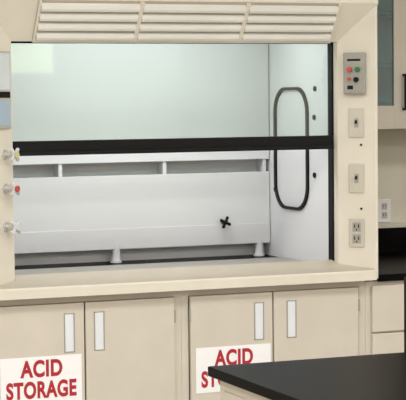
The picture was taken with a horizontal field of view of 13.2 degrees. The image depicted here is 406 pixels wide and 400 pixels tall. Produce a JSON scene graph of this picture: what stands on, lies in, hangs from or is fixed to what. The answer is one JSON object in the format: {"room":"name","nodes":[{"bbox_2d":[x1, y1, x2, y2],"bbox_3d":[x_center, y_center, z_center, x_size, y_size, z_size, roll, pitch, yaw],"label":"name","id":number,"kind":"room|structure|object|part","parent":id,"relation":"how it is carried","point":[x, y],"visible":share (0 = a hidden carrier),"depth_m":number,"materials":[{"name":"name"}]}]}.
{"room":"chemistry laboratory","nodes":[
{"label":"chemistry laboratory","id":0,"kind":"room"},
{"bbox_2d":[378,129,405,222],"bbox_3d":[-0.943,-0.227,8.789,9.000,3.000,0.100,-2,4,-22],"label":"wall","id":1,"kind":"structure","parent":0,"point":[391,143],"depth_m":9.54,"materials":[{"name":"paint"}]},
{"bbox_2d":[378,199,390,221],"bbox_3d":[0.987,0.058,9.526,0.080,0.125,0.011,-2,4,-22],"label":"electrical outlet","id":2,"kind":"object","parent":1,"relation":"attached to","point":[384,205],"visible":0.93,"depth_m":9.52,"materials":[{"name":"white plastic"}]},
{"bbox_2d":[377,0,405,129],"bbox_3d":[1.009,-0.827,9.276,1.020,0.900,0.398,-2,4,-22],"label":"upper cabinet","id":3,"kind":"object","parent":1,"relation":"attached to","point":[391,14],"visible":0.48,"depth_m":9.12,"materials":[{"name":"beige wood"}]},
{"bbox_3d":[1.050,-0.562,9.109,0.012,0.190,0.032,-2,4,-22],"label":"handle","id":4,"kind":"part","parent":3,"relation":"part of","materials":[{"name":"black metal"}]},
{"bbox_2d":[378,227,405,253],"bbox_3d":[1.210,0.213,9.610,1.622,0.138,0.030,-2,4,-22],"label":"backsplash","id":5,"kind":"structure","parent":1,"relation":"attached to","point":[390,240],"depth_m":9.52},
{"bbox_3d":[1.136,1.599,3.789,9.000,0.100,11.100,-2,4,-22],"label":"floor","id":6,"kind":"structure","parent":0,"visible":0},
{"bbox_2d":[0,291,181,399],"bbox_3d":[-0.633,0.857,8.152,0.920,0.903,0.620,-2,4,-22],"label":"base cabinet","id":7,"kind":"object","parent":6,"relation":"on","point":[129,345],"visible":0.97,"depth_m":7.90,"materials":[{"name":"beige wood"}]},
{"bbox_2d":[0,354,81,399],"bbox_3d":[-0.718,0.800,7.782,0.377,0.210,0.003,-2,4,-22],"label":"sign","id":8,"kind":"object","parent":7,"relation":"attached to","point":[57,377],"visible":1,"depth_m":7.78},
{"bbox_3d":[-0.726,0.835,7.794,0.415,0.741,0.020,-2,4,-22],"label":"door","id":9,"kind":"part","parent":7,"relation":"part of","materials":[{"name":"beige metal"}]},
{"bbox_3d":[-0.597,0.594,7.822,0.050,0.177,0.004,-2,4,-22],"label":"pull frame","id":10,"kind":"part","parent":7,"relation":"part of","materials":[{"name":"white plastic"}]},
{"bbox_3d":[-0.597,0.594,7.821,0.040,0.167,0.006,-2,4,-22],"label":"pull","id":11,"kind":"part","parent":7,"relation":"part of","materials":[{"name":"white plastic"}]},
{"bbox_3d":[-0.467,0.590,7.875,0.050,0.177,0.004,-2,4,-22],"label":"pull frame","id":12,"kind":"part","parent":7,"relation":"part of","materials":[{"name":"silver metal"}]},
{"bbox_3d":[-0.466,0.590,7.874,0.040,0.167,0.006,-2,4,-22],"label":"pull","id":13,"kind":"part","parent":7,"relation":"part of","materials":[{"name":"white metal"}]},
{"bbox_3d":[-0.329,0.822,7.954,0.428,0.741,0.020,-2,4,-22],"label":"door","id":14,"kind":"part","parent":7,"relation":"part of","materials":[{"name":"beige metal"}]},
{"bbox_2d":[181,281,364,399],"bbox_3d":[0.233,0.828,8.502,0.946,0.903,0.620,-2,4,-22],"label":"base cabinet","id":15,"kind":"object","parent":6,"relation":"on","point":[315,320],"visible":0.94,"depth_m":8.21,"materials":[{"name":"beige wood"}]},
{"bbox_3d":[0.133,0.806,8.141,0.413,0.741,0.020,-2,4,-22],"label":"door","id":16,"kind":"part","parent":15,"relation":"part of","materials":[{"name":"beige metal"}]},
{"bbox_2d":[196,343,270,393],"bbox_3d":[0.143,0.781,8.130,0.377,0.210,0.003,-2,4,-22],"label":"sign","id":17,"kind":"object","parent":15,"relation":"attached to","point":[206,357],"visible":0.43,"depth_m":8.10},
{"bbox_3d":[0.262,0.565,8.169,0.050,0.177,0.004,-2,4,-22],"label":"pull frame","id":18,"kind":"part","parent":15,"relation":"part of","materials":[{"name":"silver metal"}]},
{"bbox_3d":[0.263,0.565,8.168,0.040,0.167,0.006,-2,4,-22],"label":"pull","id":19,"kind":"part","parent":15,"relation":"part of","materials":[{"name":"silver metal"}]},
{"bbox_3d":[0.417,0.560,8.231,0.050,0.177,0.004,-2,4,-22],"label":"pull frame","id":20,"kind":"part","parent":15,"relation":"part of","materials":[{"name":"silver metal"}]},
{"bbox_3d":[0.417,0.560,8.230,0.040,0.167,0.006,-2,4,-22],"label":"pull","id":21,"kind":"part","parent":15,"relation":"part of","materials":[{"name":"silver metal"}]},
{"bbox_3d":[0.537,0.793,8.303,0.444,0.741,0.020,-2,4,-22],"label":"door","id":22,"kind":"part","parent":15,"relation":"part of","materials":[{"name":"beige metal"}]},
{"bbox_2d":[208,352,405,399],"bbox_3d":[1.639,0.973,5.660,3.030,0.920,1.150,-2,4,-22],"label":"lab bench","id":23,"kind":"object","parent":6,"relation":"on","point":[375,376],"visible":1,"depth_m":5.38,"materials":[{"name":"black stone"}]},
{"bbox_3d":[0.259,0.984,5.102,0.006,0.710,1.010,-2,4,-22],"label":"panel","id":24,"kind":"part","parent":23,"relation":"part of","materials":[{"name":"beige ceramic"}]},
{"bbox_2d":[404,277,405,353],"bbox_3d":[1.191,0.372,5.943,1.060,0.254,0.170,-2,4,-22],"label":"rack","id":25,"kind":"object","parent":23,"relation":"on","point":[404,277],"visible":1,"depth_m":5.82,"materials":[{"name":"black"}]},
{"bbox_2d":[365,280,403,354],"bbox_3d":[0.897,0.801,8.973,0.636,0.888,1.004,-2,4,-22],"label":"base cabinet","id":26,"kind":"object","parent":6,"relation":"on","point":[384,301],"visible":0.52,"depth_m":8.42,"materials":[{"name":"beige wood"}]},
{"bbox_3d":[1.078,0.737,8.518,0.576,0.206,0.020,-2,4,-22],"label":"drawer","id":27,"kind":"part","parent":26,"relation":"part of","materials":[{"name":"beige metal"}]},
{"bbox_3d":[1.076,0.514,8.505,0.576,0.223,0.020,-2,4,-22],"label":"drawer","id":28,"kind":"part","parent":26,"relation":"part of","materials":[{"name":"beige metal"}]},
{"bbox_3d":[1.652,0.776,9.277,0.988,0.888,1.004,-2,4,-22],"label":"cabinet","id":29,"kind":"object","parent":6,"relation":"on","visible":0},
{"bbox_2d":[372,222,405,281],"bbox_3d":[1.396,0.242,9.152,1.622,0.197,1.029,-2,4,-22],"label":"countertop","id":30,"kind":"structure","parent":29,"relation":"on","point":[391,236],"depth_m":9.49,"materials":[{"name":"stone"}]},
{"bbox_2d":[0,0,377,300],"bbox_3d":[-0.252,-0.474,8.415,1.927,1.718,1.055,-2,4,-22],"label":"fume hood","id":31,"kind":"object","parent":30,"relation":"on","point":[164,145],"visible":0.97,"depth_m":8.67,"materials":[{"name":"metal"}]},
{"bbox_2d":[0,51,10,128],"bbox_3d":[-0.888,-0.483,7.669,0.017,0.340,0.140,1,4,30],"label":"sign","id":32,"kind":"object","parent":31,"relation":"attached to","point":[5,81],"visible":1,"depth_m":7.68,"materials":[{"name":"white paper"}]},
{"bbox_3d":[-1.073,-0.448,8.097,0.165,1.715,1.030,-2,4,-22],"label":"post","id":33,"kind":"part","parent":31,"relation":"part of","materials":[{"name":"metal"}]},
{"bbox_2d":[2,148,19,161],"bbox_3d":[-0.844,-0.199,7.701,0.071,0.060,0.060,1,4,30],"label":"valve","id":34,"kind":"object","parent":31,"relation":"attached to","point":[6,154],"visible":1,"depth_m":7.69,"materials":[{"name":"silver metal"}]},
{"bbox_3d":[-0.851,-0.200,7.705,0.055,0.044,0.044,1,4,30],"label":"chrome stem","id":35,"kind":"part","parent":34,"relation":"part of","materials":[{"name":"silver metal"}]},
{"bbox_3d":[-0.828,-0.199,7.691,0.018,0.060,0.060,1,4,30],"label":"handle","id":36,"kind":"part","parent":34,"relation":"part of","materials":[{"name":"yellow plastic"}]},
{"bbox_2d":[2,182,19,195],"bbox_3d":[-0.843,-0.050,7.710,0.071,0.060,0.060,1,4,30],"label":"valve","id":37,"kind":"object","parent":31,"relation":"attached to","point":[6,188],"visible":1,"depth_m":7.70,"materials":[{"name":"silver metal"}]},
{"bbox_3d":[-0.850,-0.050,7.714,0.055,0.044,0.044,1,4,30],"label":"chrome stem","id":38,"kind":"part","parent":37,"relation":"part of","materials":[{"name":"silver metal"}]},
{"bbox_3d":[-0.826,-0.049,7.700,0.018,0.060,0.060,1,4,30],"label":"handle","id":39,"kind":"part","parent":37,"relation":"part of","materials":[{"name":"red plastic"}]},
{"bbox_2d":[3,220,20,233],"bbox_3d":[-0.841,0.120,7.720,0.071,0.060,0.060,1,4,30],"label":"valve","id":40,"kind":"object","parent":31,"relation":"attached to","point":[15,227],"visible":1,"depth_m":7.71,"materials":[{"name":"silver metal"}]},
{"bbox_3d":[-0.848,0.120,7.724,0.055,0.044,0.044,1,4,30],"label":"chrome stem","id":41,"kind":"part","parent":40,"relation":"part of","materials":[{"name":"silver metal"}]},
{"bbox_3d":[-0.824,0.120,7.710,0.018,0.060,0.060,1,4,30],"label":"handle","id":42,"kind":"part","parent":40,"relation":"part of","materials":[{"name":"white plastic"}]},
{"bbox_3d":[-0.055,-0.810,7.984,1.470,0.182,0.135,-2,4,-22],"label":"louver frame","id":43,"kind":"part","parent":31,"relation":"part of","materials":[{"name":"metal"}]},
{"bbox_3d":[-0.056,-0.818,7.986,1.470,0.169,0.120,-2,4,-22],"label":"louver panel","id":44,"kind":"part","parent":31,"relation":"part of","materials":[{"name":"beige metal"}]},
{"bbox_3d":[-0.081,0.371,8.033,1.905,0.067,0.126,-2,4,-22],"label":"airfoil sill","id":45,"kind":"part","parent":31,"relation":"part of","materials":[{"name":"beige metal"}]},
{"bbox_3d":[0.111,0.115,9.013,0.062,0.062,0.045,-2,4,-22],"label":"baffle knob","id":46,"kind":"part","parent":31,"relation":"part of","materials":[{"name":"black plastic"}]},
{"bbox_2d":[343,52,365,93],"bbox_3d":[0.717,-0.601,8.299,0.104,0.196,0.057,0,4,16],"label":"control box","id":47,"kind":"object","parent":31,"relation":"attached to","point":[354,64],"visible":1,"depth_m":8.29,"materials":[{"name":"grey metal"}]},
{"bbox_3d":[0.715,-0.600,8.291,0.088,0.176,0.003,0,4,16],"label":"panel","id":48,"kind":"part","parent":47,"relation":"part of","materials":[{"name":"beige metal"}]},
{"bbox_3d":[0.564,-0.504,8.758,0.157,1.715,1.030,-2,4,-22],"label":"post","id":49,"kind":"part","parent":31,"relation":"part of","materials":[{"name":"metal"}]},
{"bbox_2d":[349,108,363,137],"bbox_3d":[0.728,-0.367,8.328,0.075,0.140,0.022,0,4,16],"label":"light switch","id":50,"kind":"object","parent":31,"relation":"attached to","point":[356,115],"visible":1,"depth_m":8.33,"materials":[{"name":"beige plastic"}]},
{"bbox_2d":[349,164,363,192],"bbox_3d":[0.731,-0.103,8.344,0.075,0.140,0.022,0,4,16],"label":"light switch","id":51,"kind":"object","parent":31,"relation":"attached to","point":[356,171],"visible":1,"depth_m":8.35,"materials":[{"name":"beige plastic"}]},
{"bbox_2d":[349,218,364,246],"bbox_3d":[0.735,0.157,8.365,0.075,0.140,0.010,0,4,16],"label":"electrical outlet","id":52,"kind":"object","parent":31,"relation":"attached to","point":[356,225],"visible":1,"depth_m":8.36,"materials":[{"name":"beige plastic"}]}
]}

